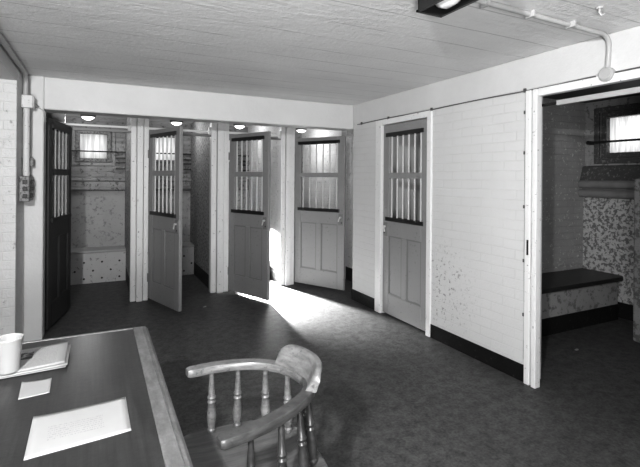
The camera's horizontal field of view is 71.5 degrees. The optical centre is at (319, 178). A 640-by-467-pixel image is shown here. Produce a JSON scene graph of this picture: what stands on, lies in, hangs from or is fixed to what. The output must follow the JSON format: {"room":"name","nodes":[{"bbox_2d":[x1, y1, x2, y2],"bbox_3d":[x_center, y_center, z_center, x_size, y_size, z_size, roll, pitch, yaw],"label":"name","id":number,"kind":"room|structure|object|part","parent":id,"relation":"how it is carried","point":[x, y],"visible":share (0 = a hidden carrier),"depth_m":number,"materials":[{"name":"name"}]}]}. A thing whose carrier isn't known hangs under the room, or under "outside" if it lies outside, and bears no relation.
{"room":"emergency services station","nodes":[
{"label":"emergency services station","id":0,"kind":"room"},
{"bbox_2d":[0,44,16,79],"bbox_3d":[-2.060,-0.856,0.399,2.161,0.137,6.062,0,0,-27],"label":"ceiling beam","id":1,"kind":"structure","parent":0,"point":[8,68],"depth_m":3.29,"materials":[{"name":"white paint"}]},
{"bbox_2d":[0,67,23,335],"bbox_3d":[-3.523,0.269,3.312,2.162,2.410,0.447,0,0,-27],"label":"wall","id":2,"kind":"structure","parent":0,"point":[11,111],"depth_m":3.58,"materials":[{"name":"white brick"}]},
{"bbox_2d":[19,176,33,201],"bbox_3d":[-2.527,0.089,3.840,0.086,0.215,0.292,0,0,-27],"label":"switch box","id":3,"kind":"object","parent":2,"relation":"attached to","point":[26,187],"visible":1,"depth_m":3.72,"materials":[{"name":"metal"}]},
{"bbox_2d":[21,94,34,109],"bbox_3d":[-2.527,-0.659,3.855,0.091,0.110,0.120,0,0,-27],"label":"junction box","id":4,"kind":"object","parent":2,"relation":"attached to","point":[27,101],"visible":0.92,"depth_m":3.80,"materials":[{"name":"white plastic"}]},
{"bbox_2d":[23,108,33,175],"bbox_3d":[-2.543,-0.314,3.874,0.083,0.590,0.104,0,0,-27],"label":"conduit","id":5,"kind":"object","parent":2,"relation":"attached to","point":[28,162],"visible":0.88,"depth_m":3.83,"materials":[{"name":"metal"}]},
{"bbox_2d":[125,118,130,289],"bbox_3d":[-2.564,0.296,6.143,0.160,2.370,1.520,0,0,-27],"label":"wall","id":6,"kind":"structure","parent":0,"point":[127,135],"depth_m":6.16,"materials":[{"name":"paint"}]},
{"bbox_2d":[65,122,130,130],"bbox_3d":[-2.578,-0.619,5.189,0.690,0.100,0.072,0,0,-27],"label":"bar","id":7,"kind":"object","parent":6,"relation":"attached to","point":[128,127],"visible":0.91,"depth_m":5.21,"materials":[{"name":"white metal"}]},
{"bbox_3d":[-2.589,-0.614,5.210,0.690,0.028,0.024,0,0,-27],"label":"rod","id":8,"kind":"part","parent":7,"relation":"part of","materials":[{"name":"white metal"}]},
{"bbox_2d":[72,127,130,132],"bbox_3d":[-2.589,-0.567,5.210,0.690,0.035,0.040,0,0,-27],"label":"trim","id":9,"kind":"structure","parent":6,"relation":"attached to","point":[73,128],"depth_m":5.20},
{"bbox_2d":[129,118,148,301],"bbox_3d":[-2.194,0.299,5.403,0.200,2.370,0.135,0,0,-27],"label":"trim","id":10,"kind":"structure","parent":6,"relation":"attached to","point":[139,160],"depth_m":5.35,"materials":[{"name":"white paint"}]},
{"bbox_2d":[147,126,182,311],"bbox_3d":[-1.806,0.442,5.136,0.094,2.030,0.789,0,0,-45],"label":"door","id":11,"kind":"structure","parent":6,"relation":"in","point":[164,275],"depth_m":5.09,"materials":[{"name":"grey paint"}]},
{"bbox_3d":[-1.913,0.916,5.256,0.032,0.640,0.245,0,0,-45],"label":"panel moulding","id":12,"kind":"part","parent":11,"relation":"part of","materials":[{"name":"grey wood"}]},
{"bbox_3d":[-1.913,0.916,5.256,0.018,0.648,0.253,0,0,-45],"label":"door panel","id":13,"kind":"part","parent":11,"relation":"part of","materials":[{"name":"grey paint"}]},
{"bbox_3d":[-1.685,0.917,5.025,0.032,0.640,0.245,0,0,-45],"label":"panel moulding","id":14,"kind":"part","parent":11,"relation":"part of","materials":[{"name":"grey wood"}]},
{"bbox_3d":[-1.685,0.917,5.025,0.018,0.648,0.253,0,0,-45],"label":"door panel","id":15,"kind":"part","parent":11,"relation":"part of","materials":[{"name":"grey paint"}]},
{"bbox_3d":[-1.575,0.533,4.883,0.009,0.150,0.070,0,0,-45],"label":"lock plate","id":16,"kind":"part","parent":11,"relation":"part of","materials":[{"name":"grey metal"}]},
{"bbox_2d":[149,127,211,134],"bbox_3d":[-1.751,-0.613,5.603,0.760,0.100,0.072,0,0,-27],"label":"bar","id":17,"kind":"object","parent":6,"relation":"attached to","point":[208,131],"visible":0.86,"depth_m":5.69,"materials":[{"name":"white metal"}]},
{"bbox_2d":[183,133,210,136],"bbox_3d":[-1.762,-0.561,5.624,0.760,0.035,0.040,0,0,-27],"label":"trim","id":18,"kind":"structure","parent":6,"relation":"attached to","point":[184,134],"depth_m":5.69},
{"bbox_2d":[65,116,301,265],"bbox_3d":[-2.139,0.299,7.317,3.920,2.370,0.200,0,0,-27],"label":"wall","id":19,"kind":"structure","parent":0,"point":[77,171],"depth_m":6.75,"materials":[{"name":"paint"}]},
{"bbox_2d":[71,191,124,247],"bbox_3d":[-3.409,0.602,6.559,0.971,0.825,0.019,0,0,-27],"label":"trim panel","id":20,"kind":"object","parent":19,"relation":"attached to","point":[97,217],"visible":0.64,"depth_m":6.60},
{"bbox_2d":[71,178,124,190],"bbox_3d":[-3.391,0.090,6.531,0.971,0.190,0.082,0,0,-27],"label":"trim ledge","id":21,"kind":"object","parent":19,"relation":"attached to","point":[77,184],"visible":0.61,"depth_m":6.56,"materials":[{"name":"paint"}]},
{"bbox_2d":[72,127,125,168],"bbox_3d":[-3.264,-0.442,6.606,0.775,0.605,0.137,0,0,-27],"label":"window","id":22,"kind":"structure","parent":19,"relation":"in","point":[88,147],"depth_m":6.60,"materials":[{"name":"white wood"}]},
{"bbox_3d":[-3.356,-0.475,6.594,0.470,0.470,0.060,0,0,-27],"label":"frame","id":23,"kind":"part","parent":22,"relation":"part of","materials":[{"name":"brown wood"}]},
{"bbox_2d":[148,191,189,243],"bbox_3d":[-2.468,0.609,7.030,0.806,0.825,0.019,0,0,-27],"label":"trim panel","id":24,"kind":"object","parent":19,"relation":"attached to","point":[186,194],"visible":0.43,"depth_m":7.16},
{"bbox_2d":[156,136,190,169],"bbox_3d":[-2.377,-0.435,7.049,0.775,0.605,0.137,0,0,-27],"label":"window","id":25,"kind":"structure","parent":19,"relation":"in","point":[173,137],"depth_m":7.08,"materials":[{"name":"white glass"}]},
{"bbox_3d":[-2.469,-0.469,7.037,0.470,0.470,0.060,0,0,-27],"label":"frame","id":26,"kind":"part","parent":25,"relation":"part of","materials":[{"name":"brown wood"}]},
{"bbox_3d":[-2.459,-0.461,7.034,0.575,0.555,0.015,0,0,-27],"label":"casing","id":27,"kind":"part","parent":25,"relation":"part of","materials":[{"name":"paint"}]},
{"bbox_2d":[156,178,190,190],"bbox_3d":[-2.450,0.097,7.002,0.806,0.190,0.082,0,0,-27],"label":"trim ledge","id":28,"kind":"object","parent":19,"relation":"attached to","point":[186,182],"visible":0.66,"depth_m":7.03,"materials":[{"name":"paint"}]},
{"bbox_2d":[228,190,247,238],"bbox_3d":[-1.600,0.616,7.464,0.786,0.825,0.019,0,0,-27],"label":"trim panel","id":29,"kind":"object","parent":19,"relation":"attached to","point":[239,191],"visible":0.14,"depth_m":7.59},
{"bbox_2d":[229,138,248,170],"bbox_3d":[-1.501,-0.429,7.487,0.775,0.605,0.137,0,0,-27],"label":"window","id":30,"kind":"structure","parent":19,"relation":"in","point":[239,166],"depth_m":7.56,"materials":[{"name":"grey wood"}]},
{"bbox_3d":[-1.582,-0.454,7.472,0.575,0.555,0.015,0,0,-27],"label":"casing","id":31,"kind":"part","parent":30,"relation":"part of","materials":[{"name":"paint"}]},
{"bbox_2d":[238,179,248,189],"bbox_3d":[-1.582,0.103,7.436,0.786,0.190,0.082,0,0,-27],"label":"trim ledge","id":32,"kind":"object","parent":19,"relation":"attached to","point":[239,180],"visible":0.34,"depth_m":7.54,"materials":[{"name":"paint"}]},
{"bbox_2d":[294,190,294,235],"bbox_3d":[-0.721,0.622,7.903,0.851,0.825,0.019,0,0,-27],"label":"trim panel","id":33,"kind":"object","parent":19,"relation":"attached to","point":[294,190],"depth_m":8.02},
{"bbox_2d":[44,77,352,130],"bbox_3d":[-1.174,-0.769,4.866,3.441,0.299,0.240,0,0,-27],"label":"ceiling beam","id":34,"kind":"structure","parent":0,"point":[65,96],"depth_m":4.63,"materials":[{"name":"white paint"}]},
{"bbox_2d":[190,122,209,288],"bbox_3d":[-1.692,0.302,6.579,0.170,2.370,1.520,0,0,-27],"label":"wall","id":35,"kind":"structure","parent":0,"point":[200,145],"depth_m":6.49,"materials":[{"name":"paint"}]},
{"bbox_2d":[209,123,228,292],"bbox_3d":[-1.322,0.305,5.838,0.230,2.370,0.135,0,0,-27],"label":"trim","id":36,"kind":"structure","parent":35,"relation":"attached to","point":[219,139],"depth_m":5.78,"materials":[{"name":"white paint"}]},
{"bbox_2d":[228,131,270,300],"bbox_3d":[-0.900,0.448,5.589,0.769,2.030,0.094,0,0,43],"label":"door","id":37,"kind":"structure","parent":35,"relation":"in","point":[249,230],"depth_m":5.54,"materials":[{"name":"grey paint"}]},
{"bbox_3d":[-1.016,0.922,5.694,0.235,0.640,0.032,0,0,41],"label":"panel moulding","id":38,"kind":"part","parent":37,"relation":"part of","materials":[{"name":"grey wood"}]},
{"bbox_3d":[-1.016,0.922,5.694,0.243,0.648,0.018,0,0,41],"label":"door panel","id":39,"kind":"part","parent":37,"relation":"part of","materials":[{"name":"grey paint"}]},
{"bbox_3d":[-0.779,0.924,5.485,0.235,0.640,0.032,0,0,41],"label":"panel moulding","id":40,"kind":"part","parent":37,"relation":"part of","materials":[{"name":"grey wood"}]},
{"bbox_3d":[-0.779,0.924,5.485,0.243,0.648,0.018,0,0,41],"label":"door panel","id":41,"kind":"part","parent":37,"relation":"part of","materials":[{"name":"grey paint"}]},
{"bbox_3d":[-0.664,0.540,5.354,0.070,0.150,0.009,0,0,41],"label":"lock plate","id":42,"kind":"part","parent":37,"relation":"part of","materials":[{"name":"grey metal"}]},
{"bbox_2d":[229,131,281,138],"bbox_3d":[-0.874,-0.607,6.041,0.740,0.100,0.072,0,0,-27],"label":"bar","id":43,"kind":"object","parent":35,"relation":"attached to","point":[280,132],"visible":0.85,"depth_m":6.16,"materials":[{"name":"white metal"}]},
{"bbox_3d":[-0.885,-0.602,6.062,0.740,0.028,0.024,0,0,-27],"label":"rod","id":44,"kind":"part","parent":43,"relation":"part of","materials":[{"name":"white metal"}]},
{"bbox_2d":[248,125,278,282],"bbox_3d":[-0.838,0.309,7.006,0.160,2.370,1.520,0,0,-27],"label":"wall","id":45,"kind":"structure","parent":0,"point":[274,192],"depth_m":6.57,"materials":[{"name":"paint"}]},
{"bbox_2d":[278,127,294,285],"bbox_3d":[-0.468,0.311,6.266,0.200,2.370,0.135,0,0,-27],"label":"trim","id":46,"kind":"structure","parent":45,"relation":"attached to","point":[287,142],"depth_m":6.21,"materials":[{"name":"white paint"}]},
{"bbox_2d":[294,136,345,289],"bbox_3d":[-0.019,0.455,6.074,0.829,2.030,0.094,0,0,34],"label":"door","id":47,"kind":"structure","parent":45,"relation":"in","point":[320,233],"depth_m":6.04,"materials":[{"name":"grey paint"}]},
{"bbox_3d":[-0.155,0.929,6.178,0.265,0.640,0.032,0,0,34],"label":"panel moulding","id":48,"kind":"part","parent":47,"relation":"part of","materials":[{"name":"grey wood"}]},
{"bbox_3d":[-0.155,0.929,6.178,0.273,0.648,0.018,0,0,34],"label":"door panel","id":49,"kind":"part","parent":47,"relation":"part of","materials":[{"name":"grey paint"}]},
{"bbox_3d":[0.130,0.931,5.983,0.265,0.640,0.032,0,0,34],"label":"panel moulding","id":50,"kind":"part","parent":47,"relation":"part of","materials":[{"name":"grey wood"}]},
{"bbox_3d":[0.130,0.931,5.983,0.273,0.648,0.018,0,0,34],"label":"door panel","id":51,"kind":"part","parent":47,"relation":"part of","materials":[{"name":"grey paint"}]},
{"bbox_3d":[0.272,0.547,5.859,0.070,0.150,0.009,0,0,34],"label":"lock plate","id":52,"kind":"part","parent":47,"relation":"part of","materials":[{"name":"grey metal"}]},
{"bbox_2d":[0,0,639,129],"bbox_3d":[0.774,-0.944,3.665,6.150,0.160,9.370,0,0,-27],"label":"ceiling","id":53,"kind":"structure","parent":0,"point":[345,52],"depth_m":2.96,"materials":[{"name":"white wood"}]},
{"bbox_2d":[0,32,28,94],"bbox_3d":[-1.710,-0.811,2.172,0.042,0.217,3.821,0,0,-27],"label":"conduit","id":54,"kind":"object","parent":53,"relation":"attached to","point":[3,41],"visible":0.89,"depth_m":3.41,"materials":[{"name":"grey metal"}]},
{"bbox_2d":[80,115,95,119],"bbox_3d":[-3.092,-0.836,5.930,0.190,0.115,0.190,0,0,-27],"label":"ceiling lamp","id":55,"kind":"object","parent":53,"relation":"attached to","point":[87,117],"visible":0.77,"depth_m":5.88,"materials":[{"name":"white glass"}]},
{"bbox_2d":[170,120,182,124],"bbox_3d":[-2.086,-0.828,6.467,0.190,0.115,0.190,0,0,-27],"label":"ceiling lamp","id":56,"kind":"object","parent":53,"relation":"attached to","point":[173,122],"visible":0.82,"depth_m":6.41,"materials":[{"name":"white glass"}]},
{"bbox_2d":[233,124,245,128],"bbox_3d":[-1.236,-0.822,6.847,0.190,0.115,0.190,0,0,-27],"label":"ceiling lamp","id":57,"kind":"object","parent":53,"relation":"attached to","point":[238,126],"visible":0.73,"depth_m":6.79,"materials":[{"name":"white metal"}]},
{"bbox_2d":[296,128,306,132],"bbox_3d":[-0.311,-0.815,7.388,0.190,0.115,0.190,0,0,-27],"label":"ceiling lamp","id":58,"kind":"object","parent":53,"relation":"attached to","point":[301,130],"visible":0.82,"depth_m":7.32,"materials":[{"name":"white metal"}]},
{"bbox_2d":[416,0,477,17],"bbox_3d":[0.635,-0.852,2.003,0.156,0.107,0.434,0,0,-27],"label":"ceiling light","id":59,"kind":"object","parent":53,"relation":"attached to","point":[437,8],"visible":1,"depth_m":2.11,"materials":[{"name":"metal"}]},
{"bbox_2d":[474,0,611,66],"bbox_3d":[1.034,-0.791,2.345,1.738,0.220,0.068,0,0,-28],"label":"conduit","id":60,"kind":"object","parent":53,"relation":"attached to","point":[483,3],"visible":0.98,"depth_m":2.47,"materials":[{"name":"white metal"}]},
{"bbox_2d":[595,6,604,15],"bbox_3d":[1.468,-0.875,2.335,0.040,0.046,0.039,0,0,-42],"label":"ceiling hook","id":61,"kind":"object","parent":53,"relation":"attached to","point":[598,8],"visible":1,"depth_m":2.33,"materials":[{"name":"white metal"}]},
{"bbox_2d":[302,125,353,280],"bbox_3d":[0.285,0.317,7.053,0.180,2.370,2.840,0,0,-27],"label":"wall","id":62,"kind":"structure","parent":0,"point":[309,133],"depth_m":7.09,"materials":[{"name":"paint"}]},
{"bbox_2d":[337,130,346,278],"bbox_3d":[0.327,0.318,6.671,0.085,2.370,0.120,0,0,-27],"label":"trim","id":63,"kind":"structure","parent":62,"relation":"attached to","point":[340,133],"depth_m":6.63,"materials":[{"name":"white paint"}]},
{"bbox_2d":[43,266,639,466],"bbox_3d":[-0.112,1.559,3.276,8.250,0.120,9.450,0,0,-27],"label":"floor","id":64,"kind":"structure","parent":0,"point":[389,393],"depth_m":3.29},
{"bbox_2d":[23,75,45,341],"bbox_3d":[-2.667,0.275,4.070,0.248,2.410,0.195,0,0,-27],"label":"post","id":65,"kind":"object","parent":64,"relation":"on","point":[34,210],"visible":0.37,"depth_m":4.01,"materials":[{"name":"white paint"}]},
{"bbox_2d":[46,112,65,215],"bbox_3d":[-3.023,0.292,4.997,0.265,2.370,0.120,0,0,-27],"label":"wall","id":66,"kind":"structure","parent":64,"relation":"on","point":[60,117],"depth_m":4.97,"materials":[{"name":"white paint"}]},
{"bbox_2d":[44,118,71,329],"bbox_3d":[-2.719,0.435,4.621,0.094,2.030,0.779,0,0,-14],"label":"door","id":67,"kind":"structure","parent":66,"relation":"attached to","point":[57,227],"depth_m":4.55,"materials":[{"name":"paint"}]},
{"bbox_3d":[-2.676,0.910,4.464,0.032,0.640,0.240,0,0,-15],"label":"panel moulding","id":68,"kind":"part","parent":67,"relation":"part of","materials":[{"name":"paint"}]},
{"bbox_3d":[-2.676,0.910,4.464,0.018,0.648,0.248,0,0,-15],"label":"door panel","id":69,"kind":"part","parent":67,"relation":"part of","materials":[{"name":"paint"}]},
{"bbox_3d":[-2.759,0.909,4.773,0.018,0.648,0.248,0,0,-15],"label":"door panel","id":70,"kind":"part","parent":67,"relation":"part of","materials":[{"name":"paint"}]},
{"bbox_3d":[-2.759,0.909,4.773,0.032,0.640,0.240,0,0,-15],"label":"panel moulding","id":71,"kind":"part","parent":67,"relation":"part of","materials":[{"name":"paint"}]},
{"bbox_2d":[0,326,192,466],"bbox_3d":[-0.887,1.113,1.274,0.888,0.761,1.665,0,0,-27],"label":"desk","id":72,"kind":"object","parent":64,"relation":"on","point":[104,366],"visible":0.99,"depth_m":1.47,"materials":[{"name":"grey wood"}]},
{"bbox_2d":[18,378,51,399],"bbox_3d":[-0.993,0.731,1.555,0.092,0.004,0.140,0,0,-29],"label":"note card","id":73,"kind":"object","parent":72,"relation":"on","point":[28,389],"visible":1,"depth_m":1.55,"materials":[{"name":"white paper"}]},
{"bbox_2d":[0,341,70,378],"bbox_3d":[-1.210,0.716,1.714,0.426,0.027,0.261,0,0,-27],"label":"newspaper","id":74,"kind":"object","parent":72,"relation":"on","point":[53,356],"visible":0.74,"depth_m":1.75,"materials":[{"name":"white paper"}]},
{"bbox_2d":[0,333,23,374],"bbox_3d":[-1.152,0.651,1.646,0.093,0.125,0.093,0,0,-27],"label":"paper cup","id":75,"kind":"object","parent":74,"relation":"on","point":[10,344],"visible":1,"depth_m":1.62,"materials":[{"name":"white paper"}]},
{"bbox_2d":[24,397,130,459],"bbox_3d":[-0.712,0.734,1.326,0.268,0.004,0.232,0,0,-29],"label":"paper sheet","id":76,"kind":"object","parent":72,"relation":"on","point":[57,431],"visible":1,"depth_m":1.31,"materials":[{"name":"white paper"}]},
{"bbox_3d":[-0.497,0.756,1.468,0.022,0.037,1.665,0,0,-27],"label":"edge moulding","id":77,"kind":"part","parent":72,"relation":"part of","materials":[{"name":"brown wood"}]},
{"bbox_2d":[71,245,125,284],"bbox_3d":[-3.327,1.245,6.388,0.968,0.460,0.404,0,0,-27],"label":"bench","id":78,"kind":"object","parent":64,"relation":"on","point":[103,263],"visible":0.69,"depth_m":6.30,"materials":[{"name":"grey concrete"}]},
{"bbox_3d":[-3.326,1.033,6.388,0.968,0.035,0.404,0,0,-27],"label":"bench seat","id":79,"kind":"part","parent":78,"relation":"part of","materials":[{"name":"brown wood"}]},
{"bbox_2d":[148,242,193,274],"bbox_3d":[-2.386,1.252,6.858,0.802,0.460,0.404,0,0,-27],"label":"bench","id":80,"kind":"object","parent":64,"relation":"on","point":[187,247],"visible":0.3,"depth_m":6.85,"materials":[{"name":"grey concrete"}]},
{"bbox_3d":[-2.384,1.040,6.858,0.802,0.035,0.404,0,0,-27],"label":"bench seat","id":81,"kind":"part","parent":80,"relation":"part of","materials":[{"name":"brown wood"}]},
{"bbox_2d":[184,344,327,466],"bbox_3d":[-0.245,1.094,1.643,0.506,0.815,0.587,0,0,-27],"label":"chair","id":82,"kind":"object","parent":64,"relation":"on","point":[270,440],"visible":0.99,"depth_m":1.71,"materials":[{"name":"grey wood"}]},
{"bbox_3d":[-0.281,0.783,1.818,0.515,0.031,0.162,0,0,7],"label":"armrest","id":83,"kind":"part","parent":82,"relation":"part of","materials":[{"name":"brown wood"}]},
{"bbox_3d":[-0.247,1.066,1.641,0.500,0.045,0.587,0,0,-27],"label":"seat","id":84,"kind":"part","parent":82,"relation":"part of","materials":[{"name":"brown wood"}]},
{"bbox_3d":[-0.141,0.784,1.502,0.111,0.031,0.499,0,0,32],"label":"armrest","id":85,"kind":"part","parent":82,"relation":"part of","materials":[{"name":"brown wood"}]},
{"bbox_3d":[-0.075,0.730,1.746,0.103,0.085,0.329,0,0,-30],"label":"crest rail","id":86,"kind":"part","parent":82,"relation":"part of","materials":[{"name":"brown wood"}]},
{"bbox_2d":[541,268,622,336],"bbox_3d":[2.250,1.282,4.538,2.100,0.470,0.498,0,0,-27],"label":"bench","id":87,"kind":"object","parent":64,"relation":"on","point":[572,299],"visible":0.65,"depth_m":4.55,"materials":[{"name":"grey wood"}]},
{"bbox_3d":[2.252,1.069,4.538,2.100,0.045,0.498,0,0,-27],"label":"bench seat","id":88,"kind":"part","parent":87,"relation":"part of","materials":[{"name":"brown wood"}]},
{"bbox_2d":[393,134,419,220],"bbox_3d":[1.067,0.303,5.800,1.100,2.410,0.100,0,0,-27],"label":"bars","id":89,"kind":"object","parent":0,"point":[405,136],"depth_m":5.77,"materials":[{"name":"white paint"}]},
{"bbox_2d":[352,68,638,378],"bbox_3d":[1.903,0.309,2.719,0.160,2.410,6.360,0,0,-27],"label":"wall","id":90,"kind":"structure","parent":0,"point":[477,273],"depth_m":3.74,"materials":[{"name":"white brick"}]},
{"bbox_2d":[374,110,432,336],"bbox_3d":[0.888,0.429,4.659,0.120,2.155,0.938,0,0,-27],"label":"door frame","id":91,"kind":"structure","parent":90,"relation":"attached to","point":[379,172],"depth_m":4.95,"materials":[{"name":"white paint"}]},
{"bbox_2d":[383,118,426,330],"bbox_3d":[0.882,0.452,4.622,0.094,2.070,0.767,0,0,-27],"label":"door","id":92,"kind":"structure","parent":90,"relation":"in","point":[404,240],"depth_m":4.61,"materials":[{"name":"grey paint"}]},
{"bbox_3d":[0.722,0.560,4.913,0.009,0.150,0.070,0,0,-27],"label":"lock plate","id":93,"kind":"part","parent":92,"relation":"part of","materials":[{"name":"silver metal"}]},
{"bbox_3d":[0.816,0.946,4.772,0.032,0.640,0.234,0,0,-27],"label":"panel moulding","id":94,"kind":"part","parent":92,"relation":"part of","materials":[{"name":"grey wood"}]},
{"bbox_3d":[0.816,0.946,4.772,0.018,0.648,0.242,0,0,-27],"label":"door panel","id":95,"kind":"part","parent":92,"relation":"part of","materials":[{"name":"grey paint"}]},
{"bbox_3d":[0.957,0.947,4.491,0.032,0.640,0.234,0,0,-27],"label":"panel moulding","id":96,"kind":"part","parent":92,"relation":"part of","materials":[{"name":"grey wood"}]},
{"bbox_3d":[0.957,0.947,4.491,0.018,0.648,0.242,0,0,-27],"label":"door panel","id":97,"kind":"part","parent":92,"relation":"part of","materials":[{"name":"grey paint"}]},
{"bbox_2d":[351,289,523,381],"bbox_3d":[1.032,1.443,4.444,0.176,0.130,2.518,0,0,-27],"label":"baseboard","id":98,"kind":"structure","parent":90,"relation":"attached to","point":[510,367],"depth_m":3.75,"materials":[{"name":"black paint"}]},
{"bbox_2d":[353,26,639,124],"bbox_3d":[1.260,-0.779,3.846,0.016,0.241,3.759,0,0,-27],"label":"ceiling beam","id":99,"kind":"structure","parent":90,"relation":"attached to","point":[584,59],"depth_m":3.36,"materials":[{"name":"white paint"}]},
{"bbox_2d":[357,67,639,124],"bbox_3d":[1.263,-0.653,3.804,0.016,0.028,3.620,0,0,-27],"label":"cable","id":100,"kind":"object","parent":90,"relation":"attached to","point":[524,89],"visible":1,"depth_m":3.48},
{"bbox_2d":[522,103,525,358],"bbox_3d":[1.516,0.391,3.300,0.012,1.900,0.017,0,0,-27],"label":"cable","id":101,"kind":"object","parent":90,"relation":"attached to","point":[525,103],"visible":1,"depth_m":3.30,"materials":[{"name":"white plastic"}]},
{"bbox_2d":[523,68,639,388],"bbox_3d":[1.769,0.436,2.808,0.058,2.155,1.078,0,0,-27],"label":"door frame","id":102,"kind":"structure","parent":90,"relation":"attached to","point":[533,116],"depth_m":3.21,"materials":[{"name":"white paint"}]},
{"bbox_3d":[1.517,0.506,3.252,0.005,0.110,0.014,0,0,-27],"label":"strike plate","id":103,"kind":"part","parent":102,"relation":"part of","materials":[{"name":"black metal"}]},
{"bbox_2d":[542,86,639,106],"bbox_3d":[1.809,-0.531,2.875,0.028,0.036,0.950,0,0,-27],"label":"bar","id":104,"kind":"object","parent":90,"relation":"attached to","point":[634,90],"visible":0.93,"depth_m":2.88,"materials":[{"name":"white metal"}]},
{"bbox_2d":[598,67,614,81],"bbox_3d":[1.774,-0.643,2.753,0.041,0.090,0.090,0,0,-27],"label":"junction box","id":105,"kind":"object","parent":90,"relation":"attached to","point":[606,74],"visible":1,"depth_m":2.74,"materials":[{"name":"white metal"}]},
{"bbox_3d":[1.758,-0.643,2.745,0.005,0.074,0.074,0,0,-27],"label":"box lid","id":106,"kind":"part","parent":105,"relation":"part of","materials":[{"name":"white metal"}]},
{"bbox_2d":[542,98,585,272],"bbox_3d":[2.212,0.311,4.852,2.300,2.410,0.100,0,0,-27],"label":"wall","id":107,"kind":"structure","parent":0,"point":[563,125],"depth_m":5.07,"materials":[{"name":"grey paint"}]},
{"bbox_2d":[580,165,639,180],"bbox_3d":[3.333,-0.060,4.739,0.099,0.170,1.098,0,0,-27],"label":"sill","id":108,"kind":"structure","parent":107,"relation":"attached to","point":[604,172],"depth_m":4.91,"materials":[{"name":"grey wood"}]},
{"bbox_2d":[585,95,639,180],"bbox_3d":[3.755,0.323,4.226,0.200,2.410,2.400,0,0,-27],"label":"window frame","id":109,"kind":"structure","parent":107,"relation":"in","point":[589,120],"depth_m":5.17,"materials":[{"name":"grey wood"}]},
{"bbox_2d":[578,180,633,198],"bbox_3d":[3.337,0.122,4.687,0.135,0.195,1.199,0,0,-27],"label":"trim ledge","id":110,"kind":"object","parent":109,"relation":"attached to","point":[590,188],"visible":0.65,"depth_m":4.91,"materials":[{"name":"paint"}]},
{"bbox_2d":[583,197,633,304],"bbox_3d":[3.380,0.785,4.710,0.029,1.140,1.199,0,0,-27],"label":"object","id":111,"kind":"object","parent":109,"relation":"attached to","point":[608,223],"visible":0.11,"depth_m":4.95,"materials":[{"name":"paint"}]},
{"bbox_2d":[586,103,639,163],"bbox_3d":[3.356,-0.482,4.742,0.178,0.635,0.949,0,0,-27],"label":"window","id":112,"kind":"structure","parent":109,"relation":"attached to","point":[618,131],"depth_m":4.95,"materials":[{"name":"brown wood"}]},
{"bbox_3d":[3.384,-0.482,4.789,0.070,0.515,0.665,0,0,-27],"label":"frame","id":113,"kind":"part","parent":112,"relation":"part of","materials":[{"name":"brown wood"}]},
{"bbox_2d":[618,302,632,320],"bbox_3d":[3.619,1.442,4.217,0.034,0.170,2.299,0,0,-27],"label":"baseboard","id":114,"kind":"structure","parent":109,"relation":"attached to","point":[625,310],"depth_m":4.81,"materials":[{"name":"black paint"}]},
{"bbox_2d":[633,179,639,342],"bbox_3d":[3.292,0.765,3.554,0.123,1.520,1.410,0,0,-27],"label":"wall","id":115,"kind":"structure","parent":0,"point":[636,273],"depth_m":4.12,"materials":[{"name":"paint"}]}
]}

